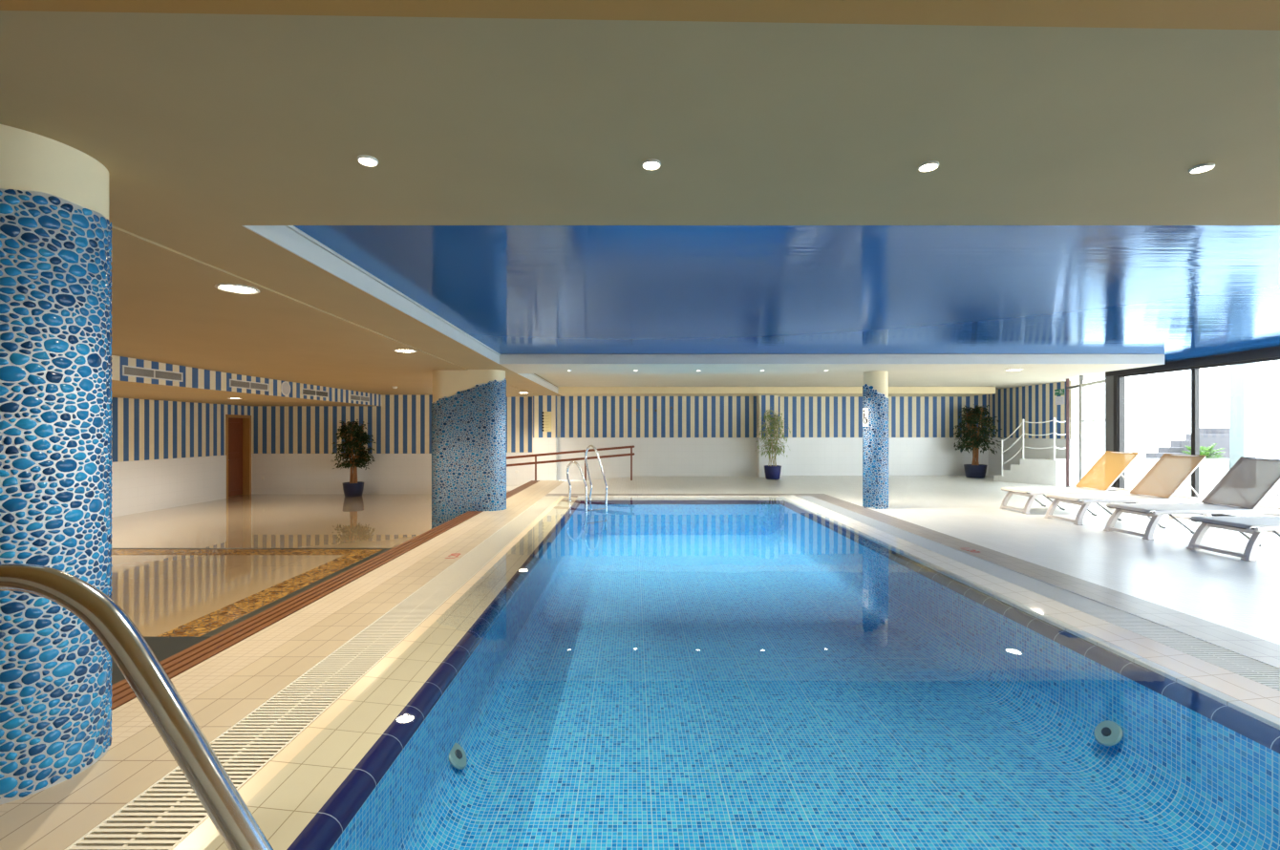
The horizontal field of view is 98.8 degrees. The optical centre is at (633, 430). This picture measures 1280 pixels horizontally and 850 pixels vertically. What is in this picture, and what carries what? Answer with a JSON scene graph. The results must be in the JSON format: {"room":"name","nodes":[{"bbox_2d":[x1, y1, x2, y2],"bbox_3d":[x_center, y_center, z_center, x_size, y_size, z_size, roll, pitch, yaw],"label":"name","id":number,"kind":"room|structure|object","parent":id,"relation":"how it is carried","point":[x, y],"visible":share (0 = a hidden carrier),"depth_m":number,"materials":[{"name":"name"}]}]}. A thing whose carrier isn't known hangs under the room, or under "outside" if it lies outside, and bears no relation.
{"room":"indoor swimming pool","nodes":[
{"label":"indoor swimming pool","id":0,"kind":"room"},
{"bbox_2d":[110,397,252,517],"bbox_3d":[-10.617,0.203,5.950,0.265,3.285,18.300,0,0,0],"label":"wall","id":1,"kind":"structure","parent":0,"point":[164,454],"depth_m":12.34,"materials":[{"name":"paint"}]},
{"bbox_2d":[225,414,251,498],"bbox_3d":[-10.620,0.688,14.580,0.280,2.315,1.020,0,0,0],"label":"door","id":2,"kind":"structure","parent":1,"relation":"in","point":[238,428],"depth_m":14.78,"materials":[{"name":"brown wood"}]},
{"bbox_2d":[110,355,382,405],"bbox_3d":[-8.715,-0.863,8.550,3.570,0.375,13.100,0,0,0],"label":"wall","id":3,"kind":"structure","parent":0,"point":[199,385],"depth_m":10.06,"materials":[{"name":"paint"}]},
{"bbox_2d":[122,364,183,382],"bbox_3d":[-6.923,-0.820,7.925,0.014,0.140,0.990,0,0,0],"label":"ceiling vent","id":4,"kind":"object","parent":3,"relation":"in","point":[128,371],"visible":1,"depth_m":7.88,"materials":[{"name":"white plastic"}]},
{"bbox_2d":[229,379,268,391],"bbox_3d":[-6.923,-0.820,9.900,0.014,0.140,1.000,0,0,0],"label":"ceiling vent","id":5,"kind":"object","parent":3,"relation":"in","point":[233,383],"visible":1,"depth_m":9.86,"materials":[{"name":"white plastic"}]},
{"bbox_2d":[280,381,290,395],"bbox_3d":[-6.920,-0.840,10.920,0.021,0.290,0.290,0,0,0],"label":"wall speaker","id":6,"kind":"object","parent":3,"relation":"attached to","point":[285,387],"visible":1,"depth_m":10.91,"materials":[{"name":"white plastic"}]},
{"bbox_2d":[282,383,289,394],"bbox_3d":[-6.912,-0.840,10.920,0.005,0.236,0.236,0,0,0],"label":"grille","id":7,"kind":"object","parent":6,"relation":"attached to","point":[286,386],"depth_m":10.91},
{"bbox_2d":[301,387,328,397],"bbox_3d":[-6.923,-0.820,11.955,0.014,0.140,0.990,0,0,0],"label":"ceiling vent","id":8,"kind":"object","parent":3,"relation":"in","point":[305,392],"visible":1,"depth_m":11.92,"materials":[{"name":"white plastic"}]},
{"bbox_2d":[349,394,369,402],"bbox_3d":[-6.923,-0.820,13.900,0.014,0.140,1.000,0,0,0],"label":"ceiling vent","id":9,"kind":"object","parent":3,"relation":"in","point":[352,396],"visible":1,"depth_m":13.86,"materials":[{"name":"white plastic"}]},
{"bbox_2d":[110,493,431,636],"bbox_3d":[-6.742,1.805,6.600,8.115,0.120,19.600,0,0,0],"label":"floor","id":10,"kind":"structure","parent":0,"point":[160,594],"depth_m":8.75,"materials":[{"name":"beige tile"}]},
{"bbox_2d":[111,636,212,684],"bbox_3d":[-4.900,1.739,3.660,3.400,0.012,1.920,0,0,0],"label":"rubber mat","id":11,"kind":"object","parent":10,"relation":"on","point":[163,648],"visible":0.02,"depth_m":4.41,"materials":[{"name":"grey rubber"}]},
{"bbox_2d":[111,549,383,636],"bbox_3d":[-6.635,1.744,6.340,5.930,0.003,3.440,0,0,0],"label":"trim","id":12,"kind":"structure","parent":10,"relation":"on","point":[205,624],"depth_m":6.47,"materials":[{"name":"brown and yellow pebble stone"}]},
{"bbox_2d":[111,548,391,636],"bbox_3d":[-6.575,1.743,6.380,6.050,0.004,3.520,0,0,0],"label":"trim","id":13,"kind":"structure","parent":10,"relation":"on","point":[213,632],"depth_m":6.23,"materials":[{"name":"stone"}]},
{"bbox_2d":[330,419,375,497],"bbox_3d":[-7.414,0.718,14.529,1.088,2.055,1.138,0,0,-18],"label":"potted ficus","id":14,"kind":"object","parent":10,"relation":"on","point":[355,440],"visible":1,"depth_m":14.44,"materials":[{"name":"green plant"}]},
{"bbox_2d":[431,369,506,529],"bbox_3d":[-2.750,0.364,9.187,1.230,2.771,0.485,0,0,0],"label":"pillar","id":15,"kind":"structure","parent":10,"relation":"on","point":[469,407],"depth_m":8.95,"materials":[{"name":"tile"}]},
{"bbox_2d":[0,94,562,396],"bbox_3d":[-2.365,-1.296,6.500,0.670,0.588,19.400,0,0,0],"label":"ceiling strip","id":16,"kind":"object","parent":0,"point":[140,204],"visible":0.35,"depth_m":3.22,"materials":[{"name":"paint"}]},
{"bbox_2d":[242,225,500,363],"bbox_3d":[-2.019,-1.111,5.563,0.022,0.209,5.434,0,0,0],"label":"trim","id":17,"kind":"structure","parent":16,"relation":"attached to","point":[289,238],"depth_m":4.01,"materials":[{"name":"white paint"}]},
{"bbox_2d":[517,373,558,393],"bbox_3d":[-2.019,-1.075,12.180,0.022,0.152,5.160,0,0,0],"label":"trim","id":18,"kind":"structure","parent":16,"relation":"attached to","point":[533,377],"depth_m":11.88,"materials":[{"name":"white paint"}]},
{"bbox_2d":[0,480,565,849],"bbox_3d":[-2.295,1.370,5.630,0.290,0.120,17.660,0,0,0],"label":"strip","id":19,"kind":"object","parent":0,"point":[130,718],"visible":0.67,"depth_m":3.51,"materials":[{"name":"tile"}]},
{"bbox_2d":[0,124,112,805],"bbox_3d":[-2.372,0.109,2.120,0.519,2.407,0.519,0,0,6],"label":"column","id":20,"kind":"structure","parent":19,"relation":"on","point":[55,227],"depth_m":2.02,"materials":[{"name":"tile"}]},
{"bbox_2d":[110,511,482,710],"bbox_3d":[-2.563,1.359,5.657,0.244,0.102,6.545,0,0,0],"label":"strip","id":21,"kind":"object","parent":19,"relation":"on","point":[192,656],"visible":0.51,"depth_m":3.86,"materials":[{"name":"brown wood"}]},
{"bbox_2d":[64,495,561,849],"bbox_3d":[-1.611,1.375,5.660,0.334,0.131,10.720,0,0,0],"label":"grate","id":22,"kind":"object","parent":19,"relation":"in","point":[160,817],"visible":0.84,"depth_m":2.52,"materials":[{"name":"plastic"}]},
{"bbox_2d":[506,480,539,498],"bbox_3d":[-2.563,1.359,11.950,0.244,0.102,4.980,0,0,0],"label":"strip","id":23,"kind":"object","parent":19,"relation":"on","point":[509,494],"visible":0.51,"depth_m":12.41,"materials":[{"name":"tile"}]},
{"bbox_2d":[110,225,538,396],"bbox_3d":[-6.700,-1.290,6.500,8.000,0.600,19.400,0,0,0],"label":"ceiling","id":24,"kind":"structure","parent":0,"point":[168,308],"depth_m":5.84,"materials":[{"name":"paint"}]},
{"bbox_2d":[214,283,260,294],"bbox_3d":[-2.895,-1.037,4.014,0.273,0.012,0.273,0,0,0],"label":"recessed light","id":25,"kind":"object","parent":24,"relation":"in","point":[230,288],"visible":1,"depth_m":4.00,"materials":[{"name":"white plastic"}]},
{"bbox_2d":[393,348,416,352],"bbox_3d":[-2.878,-1.006,6.911,0.273,0.012,0.273,0,0,0],"label":"recessed light","id":26,"kind":"object","parent":24,"relation":"in","point":[395,350],"visible":1,"depth_m":6.90,"materials":[{"name":"white plastic"}]},
{"bbox_2d":[252,394,432,493],"bbox_3d":[-8.000,0.203,15.187,5.400,3.285,0.226,0,0,0],"label":"wall","id":27,"kind":"structure","parent":0,"point":[292,450],"depth_m":15.10,"materials":[{"name":"paint"}]},
{"bbox_2d":[342,481,363,497],"bbox_3d":[-7.430,1.560,14.560,0.520,0.370,0.520,0,0,0],"label":"pot","id":28,"kind":"object","parent":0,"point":[352,489],"depth_m":14.37,"materials":[{"name":"blue ceramic"}]},
{"bbox_2d":[506,396,533,486],"bbox_3d":[-4.075,0.203,16.037,2.450,3.285,0.226,0,0,0],"label":"wall","id":29,"kind":"structure","parent":0,"point":[519,409],"depth_m":15.95,"materials":[{"name":"paint"}]},
{"bbox_2d":[533,395,556,480],"bbox_3d":[-2.525,0.203,15.835,0.670,3.285,0.530,0,0,0],"label":"wall pier","id":30,"kind":"object","parent":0,"point":[544,442],"visible":0.57,"depth_m":15.60,"materials":[{"name":"paint"}]},
{"bbox_2d":[541,411,551,431],"bbox_3d":[-2.466,-0.255,15.583,0.263,0.575,0.030,0,0,0],"label":"board","id":31,"kind":"object","parent":30,"relation":"attached to","point":[546,416],"visible":1,"depth_m":15.58,"materials":[{"name":"yellow paint"}]},
{"bbox_2d":[0,10,1279,225],"bbox_3d":[3.460,-1.328,2.113,10.980,0.524,1.466,0,0,0],"label":"ceiling","id":32,"kind":"structure","parent":0,"point":[257,119],"depth_m":1.86,"materials":[{"name":"paint"}]},
{"bbox_2d":[357,154,378,166],"bbox_3d":[-1.051,-1.068,2.169,0.075,0.012,0.075,0,0,0],"label":"recessed light","id":33,"kind":"object","parent":32,"relation":"in","point":[369,160],"visible":1,"depth_m":2.16,"materials":[{"name":"white plastic"}]},
{"bbox_2d":[641,158,661,170],"bbox_3d":[0.073,-1.068,2.200,0.075,0.012,0.075,0,0,0],"label":"recessed light","id":34,"kind":"object","parent":32,"relation":"in","point":[650,163],"visible":1,"depth_m":2.19,"materials":[{"name":"white plastic"}]},
{"bbox_2d":[917,160,938,171],"bbox_3d":[1.192,-1.068,2.215,0.075,0.012,0.075,0,0,0],"label":"recessed light","id":35,"kind":"object","parent":32,"relation":"in","point":[930,165],"visible":1,"depth_m":2.21,"materials":[{"name":"white plastic"}]},
{"bbox_2d":[1188,162,1215,173],"bbox_3d":[2.312,-1.068,2.231,0.075,0.012,0.075,0,0,0],"label":"recessed light","id":36,"kind":"object","parent":32,"relation":"in","point":[1204,167],"visible":1,"depth_m":2.23,"materials":[{"name":"white plastic"}]},
{"bbox_2d":[0,0,1279,30],"bbox_3d":[-0.770,-1.073,-0.829,19.440,0.115,4.742,0,0,0],"label":"ceiling beam","id":37,"kind":"structure","parent":0,"point":[1197,14],"depth_m":1.32,"materials":[{"name":"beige paint"}]},
{"bbox_2d":[556,396,756,480],"bbox_3d":[0.680,-0.005,15.917,5.760,2.870,0.226,0,0,0],"label":"wall","id":38,"kind":"structure","parent":0,"point":[700,436],"depth_m":15.83,"materials":[{"name":"paint"}]},
{"bbox_2d":[545,493,809,497],"bbox_3d":[0.895,1.370,11.210,5.351,0.120,0.380,0,0,0],"label":"floor strip","id":39,"kind":"object","parent":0,"point":[564,495],"visible":0.36,"depth_m":11.14,"materials":[{"name":"grey tile"}]},
{"bbox_2d":[576,495,782,502],"bbox_3d":[0.895,1.375,10.830,4.010,0.130,0.380,0,0,0],"label":"trim","id":40,"kind":"structure","parent":39,"relation":"attached to","point":[579,498],"depth_m":10.80,"materials":[{"name":"tile"}]},
{"bbox_2d":[756,395,778,477],"bbox_3d":[3.830,-0.005,15.793,0.560,2.870,0.615,0,0,0],"label":"wall pier","id":41,"kind":"object","parent":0,"point":[764,403],"visible":0.46,"depth_m":15.50,"materials":[{"name":"paint"}]},
{"bbox_2d":[557,386,995,396],"bbox_3d":[3.860,-1.296,15.480,11.780,0.588,1.440,0,0,0],"label":"ceiling","id":42,"kind":"structure","parent":0,"point":[563,391],"depth_m":14.76,"materials":[{"name":"beige paint"}]},
{"bbox_2d":[293,225,1279,389],"bbox_3d":[4.285,-1.371,9.523,12.630,0.438,13.354,0,0,0],"label":"ceiling","id":43,"kind":"structure","parent":0,"point":[1177,292],"depth_m":4.66,"materials":[{"name":"blue paint"}]},
{"bbox_2d":[330,504,1279,849],"bbox_3d":[0.900,1.710,5.530,3.840,0.600,10.060,0,0,0],"label":"basin","id":44,"kind":"object","parent":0,"point":[667,676],"visible":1,"depth_m":3.54,"materials":[{"name":"blue tile"}]},
{"bbox_2d":[286,499,580,849],"bbox_3d":[-1.065,1.379,5.530,0.090,0.075,10.220,0,0,0],"label":"trim","id":45,"kind":"structure","parent":44,"relation":"attached to","point":[323,831],"depth_m":2.48,"materials":[{"name":"blue tile"}]},
{"bbox_2d":[448,743,466,769],"bbox_3d":[-0.995,1.831,3.090,0.102,0.126,0.156,0,0,-4],"label":"inlet","id":46,"kind":"object","parent":44,"relation":"attached to","point":[457,756],"visible":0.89,"depth_m":3.07,"materials":[{"name":"plastic"}]},
{"bbox_2d":[580,499,779,504],"bbox_3d":[0.900,1.381,10.600,3.840,0.078,0.080,0,0,0],"label":"trim","id":47,"kind":"structure","parent":44,"relation":"attached to","point":[589,501],"depth_m":10.56,"materials":[{"name":"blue tile"}]},
{"bbox_2d":[779,499,1279,753],"bbox_3d":[2.865,1.379,5.530,0.090,0.075,10.220,0,0,0],"label":"trim","id":48,"kind":"structure","parent":44,"relation":"attached to","point":[1263,734],"depth_m":3.34,"materials":[{"name":"blue tile"}]},
{"bbox_2d":[1093,720,1122,746],"bbox_3d":[2.780,1.771,3.210,0.102,0.126,0.156,0,0,4],"label":"inlet","id":49,"kind":"object","parent":44,"relation":"attached to","point":[1107,733],"visible":1,"depth_m":3.20,"materials":[{"name":"plastic"}]},
{"bbox_2d":[635,475,993,480],"bbox_3d":[5.230,1.370,15.330,10.340,0.120,1.740,0,0,0],"label":"wall strip","id":50,"kind":"object","parent":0,"point":[782,478],"visible":0.43,"depth_m":15.19,"materials":[{"name":"tile"}]},
{"bbox_2d":[755,406,790,479],"bbox_3d":[3.769,0.332,14.917,0.974,1.955,1.007,0,0,0],"label":"bamboo","id":51,"kind":"object","parent":50,"relation":"on","point":[772,472],"visible":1,"depth_m":14.83,"materials":[{"name":"green plant"}]},
{"bbox_2d":[950,404,1002,478],"bbox_3d":[9.594,0.283,15.294,1.238,2.055,1.163,0,0,0],"label":"potted ficus","id":52,"kind":"object","parent":50,"relation":"on","point":[975,470],"visible":1,"depth_m":15.19,"materials":[{"name":"green plant"}]},
{"bbox_2d":[499,363,1159,373],"bbox_3d":[2.985,-1.296,8.940,10.030,0.588,1.320,0,0,0],"label":"ceiling beam","id":53,"kind":"structure","parent":0,"point":[516,368],"depth_m":8.80,"materials":[{"name":"white paint"}]},
{"bbox_2d":[499,354,1163,363],"bbox_3d":[2.991,-1.080,8.274,10.018,0.148,0.012,0,0,0],"label":"trim","id":54,"kind":"structure","parent":53,"relation":"attached to","point":[503,358],"depth_m":8.27,"materials":[{"name":"white paint"}]},
{"bbox_2d":[1004,368,1023,371],"bbox_3d":[6.260,-0.997,9.020,0.260,0.012,0.260,0,0,0],"label":"recessed light","id":55,"kind":"object","parent":53,"relation":"attached to","point":[1013,370],"visible":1,"depth_m":9.00,"materials":[{"name":"white plastic"}]},
{"bbox_2d":[1094,354,1164,373],"bbox_3d":[8.006,-1.077,8.934,0.012,0.155,1.332,0,0,0],"label":"trim","id":56,"kind":"structure","parent":53,"relation":"attached to","point":[1163,354],"depth_m":8.50,"materials":[{"name":"white paint"}]},
{"bbox_2d":[778,394,988,475],"bbox_3d":[7.350,-0.005,16.137,6.500,2.870,0.226,0,0,0],"label":"wall","id":57,"kind":"structure","parent":0,"point":[825,437],"depth_m":16.05,"materials":[{"name":"paint"}]},
{"bbox_2d":[506,476,1279,644],"bbox_3d":[2.650,1.528,8.250,15.500,0.435,15.900,0,0,0],"label":"floor","id":58,"kind":"structure","parent":0,"point":[1229,591],"depth_m":6.57,"materials":[{"name":"tile"}]},
{"bbox_2d":[506,445,634,480],"bbox_3d":[-2.435,1.006,14.460,4.930,1.238,0.060,0,0,0],"label":"handrail","id":59,"kind":"object","parent":58,"relation":"on","point":[631,454],"visible":0.59,"depth_m":14.44,"materials":[{"name":"brown wood"}]},
{"bbox_2d":[764,465,781,479],"bbox_3d":[3.790,1.130,14.920,0.470,0.360,0.470,0,0,0],"label":"pot","id":60,"kind":"object","parent":58,"relation":"on","point":[772,472],"depth_m":14.74,"materials":[{"name":"blue ceramic"}]},
{"bbox_2d":[862,370,888,509],"bbox_3d":[4.140,0.148,9.370,0.408,2.338,0.408,0,0,-24],"label":"column","id":61,"kind":"structure","parent":58,"relation":"on","point":[875,387],"depth_m":9.20,"materials":[{"name":"tile"}]},
{"bbox_2d":[862,407,868,426],"bbox_3d":[3.939,-0.228,9.339,0.042,0.315,0.174,0,0,-9],"label":"plaque","id":62,"kind":"object","parent":61,"relation":"attached to","point":[864,410],"visible":1,"depth_m":9.30,"materials":[{"name":"white plastic"}]},
{"bbox_2d":[963,464,987,478],"bbox_3d":[9.580,1.130,15.350,0.560,0.360,0.560,0,0,0],"label":"pot","id":63,"kind":"object","parent":58,"relation":"on","point":[976,471],"depth_m":15.15,"materials":[{"name":"blue ceramic"}]},
{"bbox_2d":[993,458,1071,486],"bbox_3d":[9.875,1.005,13.620,1.010,0.610,1.260,0,0,0],"label":"stairs","id":64,"kind":"structure","parent":58,"relation":"on","point":[1030,471],"depth_m":13.34,"materials":[{"name":"tile"}]},
{"bbox_2d":[1001,417,1070,476],"bbox_3d":[9.812,0.420,13.467,0.348,1.480,1.436,0,0,-43],"label":"railing","id":65,"kind":"object","parent":64,"relation":"on","point":[1054,419],"visible":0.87,"depth_m":13.50,"materials":[{"name":"white metal"}]},
{"bbox_2d":[1066,378,1068,487],"bbox_3d":[9.841,0.060,12.427,0.050,2.500,0.050,0,0,22],"label":"trim","id":66,"kind":"structure","parent":58,"relation":"on","point":[1067,379],"depth_m":12.41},
{"bbox_2d":[1066,375,1083,487],"bbox_3d":[9.679,0.060,12.026,0.050,2.500,0.814,0,0,22],"label":"window","id":67,"kind":"structure","parent":66,"relation":"attached to","point":[1080,376],"depth_m":11.68,"materials":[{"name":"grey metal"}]},
{"bbox_2d":[999,450,1142,513],"bbox_3d":[7.133,0.825,8.930,1.935,0.970,0.640,0,0,0],"label":"sun lounger","id":68,"kind":"object","parent":58,"relation":"on","point":[1099,479],"visible":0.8,"depth_m":8.87,"materials":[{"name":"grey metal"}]},
{"bbox_2d":[1105,370,1125,490],"bbox_3d":[8.950,-0.140,10.190,0.140,2.900,0.260,0,0,0],"label":"trim","id":69,"kind":"structure","parent":58,"relation":"on","point":[1111,382],"depth_m":10.14,"materials":[{"name":"metal"}]},
{"bbox_2d":[1080,379,1105,479],"bbox_3d":[9.273,0.160,10.973,0.086,2.300,1.423,0,0,22],"label":"door","id":70,"kind":"structure","parent":69,"relation":"attached to","point":[1082,386],"depth_m":11.59,"materials":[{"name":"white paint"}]},
{"bbox_2d":[1044,453,1212,525],"bbox_3d":[7.133,0.825,7.920,1.935,0.970,0.640,0,0,0],"label":"sun lounger","id":71,"kind":"object","parent":58,"relation":"on","point":[1168,474],"visible":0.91,"depth_m":7.87,"materials":[{"name":"grey metal"}]},
{"bbox_2d":[1118,366,1193,503],"bbox_3d":[8.935,0.145,9.390,0.070,2.330,1.340,0,0,0],"label":"window","id":72,"kind":"structure","parent":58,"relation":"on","point":[1120,377],"depth_m":10.01,"materials":[{"name":"metal"}]},
{"bbox_2d":[1103,456,1279,540],"bbox_3d":[7.133,0.825,6.880,1.935,0.970,0.640,0,0,0],"label":"sun lounger","id":73,"kind":"object","parent":58,"relation":"on","point":[1248,482],"visible":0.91,"depth_m":6.84,"materials":[{"name":"grey metal"}]},
{"bbox_2d":[1186,515,1279,561],"bbox_3d":[7.133,0.825,5.800,1.935,0.970,0.640,0,0,0],"label":"sun lounger","id":74,"kind":"object","parent":58,"relation":"on","point":[1240,523],"visible":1,"depth_m":5.77,"materials":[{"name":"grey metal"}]},
{"bbox_2d":[988,381,1079,486],"bbox_3d":[10.492,-0.005,14.610,0.215,2.870,3.180,0,0,0],"label":"wall","id":75,"kind":"structure","parent":0,"point":[1034,403],"depth_m":14.26,"materials":[{"name":"paint"}]},
{"bbox_2d":[1054,388,1064,395],"bbox_3d":[10.383,-0.940,13.370,0.034,0.140,0.282,0,0,0],"label":"exit sign","id":76,"kind":"object","parent":75,"relation":"attached to","point":[1061,391],"visible":1,"depth_m":13.34,"materials":[{"name":"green plastic"}]},
{"bbox_2d":[1055,396,1064,405],"bbox_3d":[10.398,-0.736,13.370,0.005,0.202,0.264,0,0,0],"label":"paper notice","id":77,"kind":"object","parent":75,"relation":"attached to","point":[1059,400],"visible":1,"depth_m":13.36,"materials":[{"name":"white paper"}]},
{"bbox_2d":[806,493,1279,667],"bbox_3d":[3.760,1.370,5.850,0.379,0.120,11.100,0,0,0],"label":"strip","id":78,"kind":"object","parent":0,"point":[1255,648],"visible":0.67,"depth_m":4.36,"materials":[{"name":"tile"}]},
{"bbox_2d":[795,495,1279,691],"bbox_3d":[3.390,1.375,5.660,0.356,0.131,10.720,0,0,0],"label":"grate","id":79,"kind":"object","parent":78,"relation":"in","point":[1265,673],"visible":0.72,"depth_m":3.96,"materials":[{"name":"grey plastic"}]},
{"bbox_2d":[1047,458,1279,487],"bbox_3d":[17.025,1.067,13.170,13.950,0.785,0.260,0,0,0],"label":"wall","id":80,"kind":"structure","parent":0,"point":[1212,471],"depth_m":13.04,"materials":[{"name":"white paint"}]},
{"bbox_2d":[1105,345,1279,376],"bbox_3d":[8.935,-1.305,3.550,0.130,0.570,13.500,0,0,0],"label":"trim","id":81,"kind":"structure","parent":0,"point":[1273,352],"depth_m":8.44,"materials":[{"name":"metal"}]},
{"bbox_2d":[1193,356,1279,516],"bbox_3d":[8.935,0.145,8.037,0.070,2.330,1.355,0,0,0],"label":"window","id":82,"kind":"structure","parent":81,"relation":"attached to","point":[1196,370],"depth_m":8.69,"materials":[{"name":"metal"}]},
{"bbox_2d":[1125,487,1279,510],"bbox_3d":[17.510,1.395,2.880,16.980,0.130,20.160,0,0,0],"label":"floor","id":83,"kind":"structure","parent":0,"point":[1270,500],"depth_m":11.48,"materials":[{"name":"tile"}]},
{"bbox_2d":[1229,362,1256,469],"bbox_3d":[14.280,-0.715,12.850,0.280,4.350,0.300,0,0,0],"label":"post","id":84,"kind":"object","parent":83,"relation":"on","point":[1243,376],"visible":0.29,"depth_m":12.73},
{"label":"outside","id":85,"kind":"structure","parent":0,"visible":0},
{"bbox_2d":[1084,454,1279,458],"bbox_3d":[17.325,0.930,15.400,13.350,0.360,4.200,0,0,0],"label":"garden","id":86,"kind":"object","parent":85,"point":[1085,456],"depth_m":16.25,"materials":[{"name":"concrete"}]},
{"bbox_2d":[1145,452,1183,458],"bbox_3d":[13.169,0.650,13.595,0.703,0.199,0.290,0,0,0],"label":"stone step","id":87,"kind":"structure","parent":86,"relation":"on","point":[1147,455],"depth_m":13.46,"materials":[{"name":"grey stone"}]},
{"bbox_2d":[1157,447,1183,452],"bbox_3d":[13.618,0.585,13.895,0.407,0.331,0.290,0,0,0],"label":"stone step","id":88,"kind":"structure","parent":86,"relation":"on","point":[1160,449],"depth_m":13.76,"materials":[{"name":"grey stone"}]},
{"bbox_2d":[1170,440,1191,454],"bbox_3d":[14.246,0.497,14.195,0.441,0.505,0.290,0,0,0],"label":"stone step","id":89,"kind":"structure","parent":86,"relation":"on","point":[1173,443],"depth_m":14.05,"materials":[{"name":"grey stone"}]},
{"bbox_2d":[1182,443,1226,458],"bbox_3d":[14.070,0.533,13.529,1.042,0.439,0.504,0,0,0],"label":"fern","id":90,"kind":"object","parent":86,"relation":"on","point":[1208,452],"visible":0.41,"depth_m":13.46,"materials":[{"name":"green plant"}]},
{"bbox_2d":[1185,433,1229,458],"bbox_3d":[15.262,0.419,14.495,1.075,0.662,0.290,0,0,0],"label":"stone step","id":91,"kind":"structure","parent":86,"relation":"on","point":[1205,439],"depth_m":14.35,"materials":[{"name":"grey stone"}]},
{"bbox_2d":[1199,427,1229,433],"bbox_3d":[15.722,0.337,14.795,0.817,0.827,0.290,0,0,0],"label":"stone step","id":92,"kind":"structure","parent":86,"relation":"on","point":[1202,430],"depth_m":14.65,"materials":[{"name":"grey stone"}]},
{"bbox_3d":[4.310,1.370,-1.450,12.180,0.120,3.500,0,0,0],"label":"floor","id":93,"kind":"structure","parent":0,"visible":0},
{"bbox_2d":[171,495,576,849],"bbox_3d":[-1.277,1.375,5.660,0.334,0.130,10.720,0,0,0],"label":"trim","id":94,"kind":"structure","parent":93,"relation":"attached to","point":[285,795],"depth_m":2.53,"materials":[{"name":"tile"}]},
{"bbox_2d":[0,563,273,849],"bbox_3d":[-0.842,1.038,0.673,0.997,1.644,0.554,0,0,0],"label":"handrail","id":95,"kind":"object","parent":94,"relation":"attached to","point":[135,658],"visible":1,"depth_m":0.86,"materials":[{"name":"silver metal"}]},
{"bbox_2d":[566,445,607,533],"bbox_3d":[-0.865,1.067,10.318,0.631,1.586,0.588,0,0,40],"label":"pool ladder","id":96,"kind":"object","parent":94,"relation":"attached to","point":[589,446],"visible":1,"depth_m":10.28,"materials":[{"name":"silver metal"}]},
{"bbox_2d":[779,494,1279,729],"bbox_3d":[3.056,1.367,5.660,0.312,0.146,10.720,0,0,0],"label":"trim","id":97,"kind":"structure","parent":93,"relation":"attached to","point":[1259,701],"depth_m":3.54,"materials":[{"name":"tile"}]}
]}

